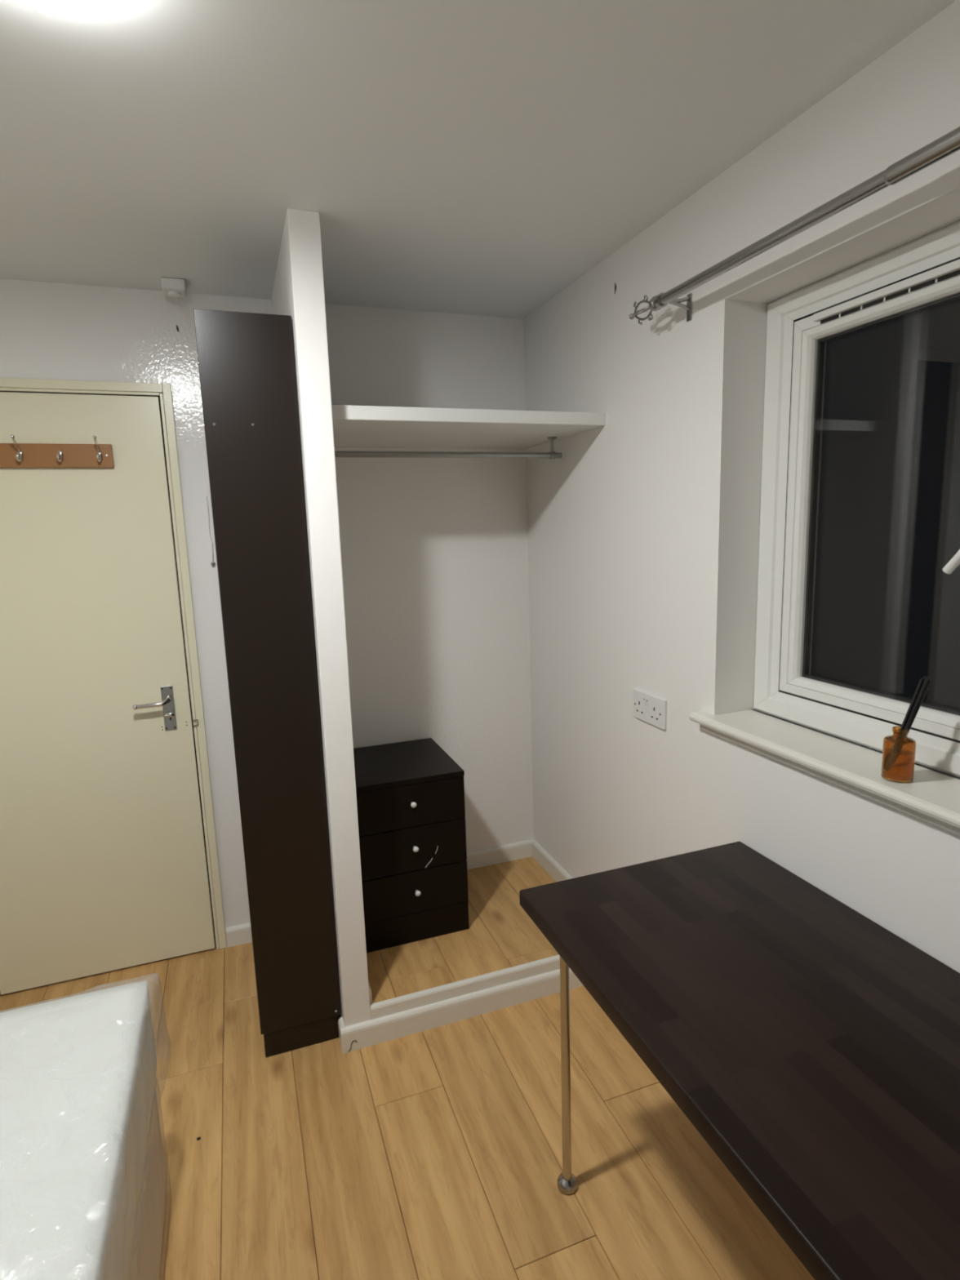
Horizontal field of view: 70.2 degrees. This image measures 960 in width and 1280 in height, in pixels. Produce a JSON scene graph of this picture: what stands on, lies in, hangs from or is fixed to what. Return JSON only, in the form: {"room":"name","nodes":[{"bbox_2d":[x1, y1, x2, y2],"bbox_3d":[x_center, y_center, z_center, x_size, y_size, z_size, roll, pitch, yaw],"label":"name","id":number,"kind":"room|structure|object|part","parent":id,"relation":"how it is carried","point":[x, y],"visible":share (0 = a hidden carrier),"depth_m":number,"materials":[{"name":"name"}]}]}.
{"room":"bedroom","nodes":[
{"label":"bedroom","id":0,"kind":"room"},
{"bbox_2d":[0,278,533,946],"bbox_3d":[-0.855,0.038,2.527,2.802,2.412,0.154,-5,10,-19],"label":"wall","id":1,"kind":"structure","parent":0,"point":[434,551],"depth_m":2.58,"materials":[{"name":"white paint"}]},
{"bbox_2d":[0,377,226,995],"bbox_3d":[-1.338,0.193,2.257,0.771,2.023,0.069,-5,10,-19],"label":"door","id":2,"kind":"structure","parent":1,"relation":"in","point":[105,862],"depth_m":2.30,"materials":[{"name":"beige wood"}]},
{"bbox_2d":[0,434,114,467],"bbox_3d":[-1.363,-0.581,2.108,0.402,0.091,0.082,-5,10,-19],"label":"coat rack","id":3,"kind":"object","parent":2,"relation":"attached to","point":[15,455],"visible":1,"depth_m":2.14,"materials":[{"name":"brown wood"}]},
{"bbox_3d":[-1.118,0.215,2.331,0.119,0.029,0.051,-5,10,-19],"label":"lever handle","id":4,"kind":"part","parent":2,"relation":"part of","materials":[{"name":"silver metal"}]},
{"bbox_3d":[-1.083,0.237,2.377,0.038,0.158,0.004,-5,10,-19],"label":"handle plate","id":5,"kind":"part","parent":2,"relation":"part of","materials":[{"name":"silver metal"}]},
{"bbox_2d":[206,497,215,565],"bbox_3d":[-0.927,-0.373,2.348,0.013,0.235,0.013,-5,10,-19],"label":"cord","id":6,"kind":"object","parent":1,"relation":"attached to","point":[213,563],"visible":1,"depth_m":2.36,"materials":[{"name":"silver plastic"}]},
{"bbox_2d":[225,922,252,947],"bbox_3d":[-0.795,1.105,2.625,0.338,0.072,0.015,-5,10,-19],"label":"baseboard","id":7,"kind":"structure","parent":1,"relation":"attached to","point":[237,935],"depth_m":2.58,"materials":[{"name":"white wood"}]},
{"bbox_2d":[331,404,604,448],"bbox_3d":[-0.115,-0.696,2.275,0.854,0.038,0.615,-5,10,-19],"label":"shelf","id":8,"kind":"object","parent":1,"relation":"attached to","point":[353,426],"visible":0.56,"depth_m":2.10,"materials":[{"name":"white wood"}]},
{"bbox_2d":[334,436,562,458],"bbox_3d":[-0.111,-0.637,2.259,0.840,0.074,0.034,-5,10,-19],"label":"hanging rail","id":9,"kind":"object","parent":8,"relation":"attached to","point":[551,455],"visible":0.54,"depth_m":2.26,"materials":[{"name":"silver metal"}]},
{"bbox_3d":[-0.110,-0.614,2.263,0.840,0.019,0.019,-5,10,-19],"label":"rail","id":10,"kind":"part","parent":9,"relation":"part of","materials":[{"name":"silver metal"}]},
{"bbox_2d":[466,839,534,870],"bbox_3d":[-0.164,0.937,2.830,0.855,0.072,0.015,-5,10,-19],"label":"baseboard","id":11,"kind":"structure","parent":1,"relation":"attached to","point":[523,849],"depth_m":2.91,"materials":[{"name":"white wood"}]},
{"bbox_2d":[271,208,370,1026],"bbox_3d":[-0.518,0.031,2.195,0.078,2.312,0.698,-5,10,-19],"label":"wall partition","id":12,"kind":"structure","parent":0,"point":[298,290],"depth_m":1.84,"materials":[{"name":"white paint"}]},
{"bbox_2d":[368,980,372,1004],"bbox_3d":[-0.445,1.030,2.377,0.011,0.055,0.661,-5,10,-19],"label":"baseboard","id":13,"kind":"structure","parent":12,"relation":"attached to","point":[370,988],"depth_m":2.07,"materials":[{"name":"white wood"}]},
{"bbox_2d":[337,967,583,1053],"bbox_3d":[0.025,1.147,2.206,0.947,0.074,0.061,-5,10,-19],"label":"trim","id":14,"kind":"structure","parent":12,"relation":"attached to","point":[408,1022],"depth_m":2.13,"materials":[{"name":"white wood"}]},
{"bbox_2d":[0,942,814,1279],"bbox_3d":[-0.191,1.452,0.777,2.352,0.050,3.961,-5,10,-19],"label":"floor","id":15,"kind":"structure","parent":0,"point":[435,1153],"depth_m":1.69,"materials":[{"name":"brown"}]},
{"bbox_2d":[128,1086,166,1279],"bbox_3d":[-0.833,1.319,0.556,0.910,0.316,1.945,-5,10,-19],"label":"bed base","id":16,"kind":"object","parent":15,"relation":"on","point":[148,1232],"visible":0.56,"depth_m":1.38,"materials":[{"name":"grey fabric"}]},
{"bbox_2d":[0,980,156,1279],"bbox_3d":[-0.835,1.043,0.521,0.946,0.239,1.975,-5,10,-19],"label":"mattress","id":17,"kind":"object","parent":16,"relation":"on","point":[77,1073],"visible":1,"depth_m":1.17,"materials":[{"name":"white fabric"}]},
{"bbox_2d":[193,308,341,1057],"bbox_3d":[-0.668,0.157,2.176,0.233,2.077,0.633,-5,10,-19],"label":"tall cabinet","id":18,"kind":"object","parent":15,"relation":"on","point":[246,361],"visible":0.97,"depth_m":1.86,"materials":[{"name":"black wood"}]},
{"bbox_2d":[519,841,959,1279],"bbox_3d":[0.581,0.973,1.103,0.596,0.739,1.198,-5,10,-19],"label":"table","id":19,"kind":"object","parent":15,"relation":"on","point":[813,1047],"visible":1,"depth_m":1.06,"materials":[{"name":"brown wood"}]},
{"bbox_3d":[0.193,0.920,1.541,0.060,0.679,0.060,-5,10,-19],"label":"leg","id":20,"kind":"part","parent":19,"relation":"part of","materials":[{"name":"silver metal"}]},
{"bbox_2d":[366,856,558,1004],"bbox_3d":[-0.048,1.075,2.536,0.855,0.112,0.680,-5,10,-19],"label":"floor","id":21,"kind":"structure","parent":0,"point":[500,935],"depth_m":2.34,"materials":[{"name":"brown"}]},
{"bbox_2d":[353,737,469,952],"bbox_3d":[-0.286,0.729,2.509,0.373,0.594,0.434,-5,10,-19],"label":"dresser","id":22,"kind":"object","parent":21,"relation":"on","point":[411,805],"visible":0.85,"depth_m":2.34,"materials":[{"name":"black wood"}]},
{"bbox_3d":[-0.230,0.556,2.306,0.371,0.150,0.017,-5,10,-19],"label":"drawer","id":23,"kind":"part","parent":22,"relation":"part of","materials":[{"name":"black wood"}]},
{"bbox_3d":[-0.225,0.710,2.331,0.371,0.156,0.017,-5,10,-19],"label":"drawer","id":24,"kind":"part","parent":22,"relation":"part of","materials":[{"name":"black wood"}]},
{"bbox_3d":[-0.223,0.549,2.285,0.020,0.019,0.025,-5,10,-19],"label":"knob","id":25,"kind":"part","parent":22,"relation":"part of","materials":[{"name":"white plastic"}]},
{"bbox_3d":[-0.220,0.866,2.357,0.371,0.152,0.017,-5,10,-19],"label":"drawer","id":26,"kind":"part","parent":22,"relation":"part of","materials":[{"name":"black wood"}]},
{"bbox_3d":[-0.218,0.705,2.311,0.020,0.019,0.025,-5,10,-19],"label":"knob","id":27,"kind":"part","parent":22,"relation":"part of","materials":[{"name":"white plastic"}]},
{"bbox_3d":[-0.213,0.864,2.337,0.020,0.019,0.025,-5,10,-19],"label":"knob","id":28,"kind":"part","parent":22,"relation":"part of","materials":[{"name":"white plastic"}]},
{"bbox_2d":[0,0,955,319],"bbox_3d":[-0.195,-0.919,0.412,2.802,0.120,4.261,-5,10,-19],"label":"ceiling","id":29,"kind":"structure","parent":0,"point":[480,157],"depth_m":1.35,"materials":[{"name":"white paint"}]},
{"bbox_2d":[13,0,119,17],"bbox_3d":[-0.580,-0.899,0.898,0.224,0.052,0.224,-5,10,-19],"label":"ceiling lamp","id":30,"kind":"object","parent":29,"relation":"attached to","point":[67,8],"visible":1,"depth_m":0.96,"materials":[{"name":"white plastic"}]},
{"bbox_2d":[160,277,186,297],"bbox_3d":[-0.954,-1.094,2.132,0.068,0.044,0.075,-5,10,-19],"label":"ceiling fitting","id":31,"kind":"object","parent":29,"relation":"attached to","point":[174,287],"visible":1,"depth_m":2.10,"materials":[{"name":"white plastic"}]},
{"bbox_2d":[523,0,959,973],"bbox_3d":[1.018,0.225,1.032,0.304,2.412,3.961,-5,10,-19],"label":"wall","id":32,"kind":"structure","parent":0,"point":[643,535],"depth_m":1.76,"materials":[{"name":"white paint"}]},
{"bbox_2d":[369,954,559,1019],"bbox_3d":[0.070,1.124,2.212,0.855,0.114,0.017,-5,10,-19],"label":"trim","id":33,"kind":"structure","parent":32,"relation":"attached to","point":[402,1003],"depth_m":2.16,"materials":[{"name":"white wood"}]},
{"bbox_2d":[532,840,573,881],"bbox_3d":[0.346,0.950,2.654,0.015,0.072,0.663,-5,10,-19],"label":"baseboard","id":34,"kind":"structure","parent":32,"relation":"attached to","point":[549,864],"depth_m":2.81,"materials":[{"name":"white wood"}]},
{"bbox_2d":[633,688,666,729],"bbox_3d":[0.501,0.203,2.027,0.012,0.090,0.162,-5,10,-19],"label":"socket","id":35,"kind":"object","parent":32,"relation":"attached to","point":[651,708],"visible":1,"depth_m":2.02,"materials":[{"name":"white plastic"}]},
{"bbox_2d":[628,126,959,324],"bbox_3d":[0.701,-0.736,1.069,0.113,0.071,1.619,-5,10,-19],"label":"pole","id":36,"kind":"object","parent":32,"relation":"attached to","point":[948,144],"visible":1,"depth_m":1.23,"materials":[{"name":"grey metal"}]},
{"bbox_2d":[688,709,959,835],"bbox_3d":[0.842,0.298,1.215,0.157,0.048,1.296,-5,10,-19],"label":"window sill","id":37,"kind":"structure","parent":32,"relation":"attached to","point":[932,797],"depth_m":1.41,"materials":[{"name":"white wood"}]},
{"bbox_2d":[880,726,915,782],"bbox_3d":[0.789,0.214,1.288,0.053,0.099,0.053,-5,10,-19],"label":"bottle","id":38,"kind":"object","parent":37,"relation":"on","point":[899,750],"visible":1,"depth_m":1.27,"materials":[{"name":"orange glass"}]},
{"bbox_2d":[899,675,931,734],"bbox_3d":[0.796,0.156,1.273,0.065,0.186,0.011,4,11,32],"label":"bundle","id":39,"kind":"object","parent":38,"relation":"in","point":[922,687],"visible":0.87,"depth_m":1.26,"materials":[{"name":"black"}]},
{"bbox_2d":[753,220,959,777],"bbox_3d":[0.907,-0.226,1.159,0.139,1.000,1.198,-5,10,-19],"label":"window","id":40,"kind":"structure","parent":32,"relation":"in","point":[923,273],"depth_m":1.56,"materials":[{"name":"white plastic"}]},
{"bbox_2d":[813,258,959,324],"bbox_3d":[0.809,-0.670,1.293,0.011,0.023,0.443,-5,10,-19],"label":"vent","id":41,"kind":"object","parent":40,"relation":"attached to","point":[944,273],"depth_m":1.33,"materials":[{"name":"white plastic"}]},
{"bbox_3d":[0.863,-0.177,1.155,0.047,0.137,0.138,-11,13,-43],"label":"handle","id":42,"kind":"part","parent":40,"relation":"part of","materials":[{"name":"white plastic"}]}
]}

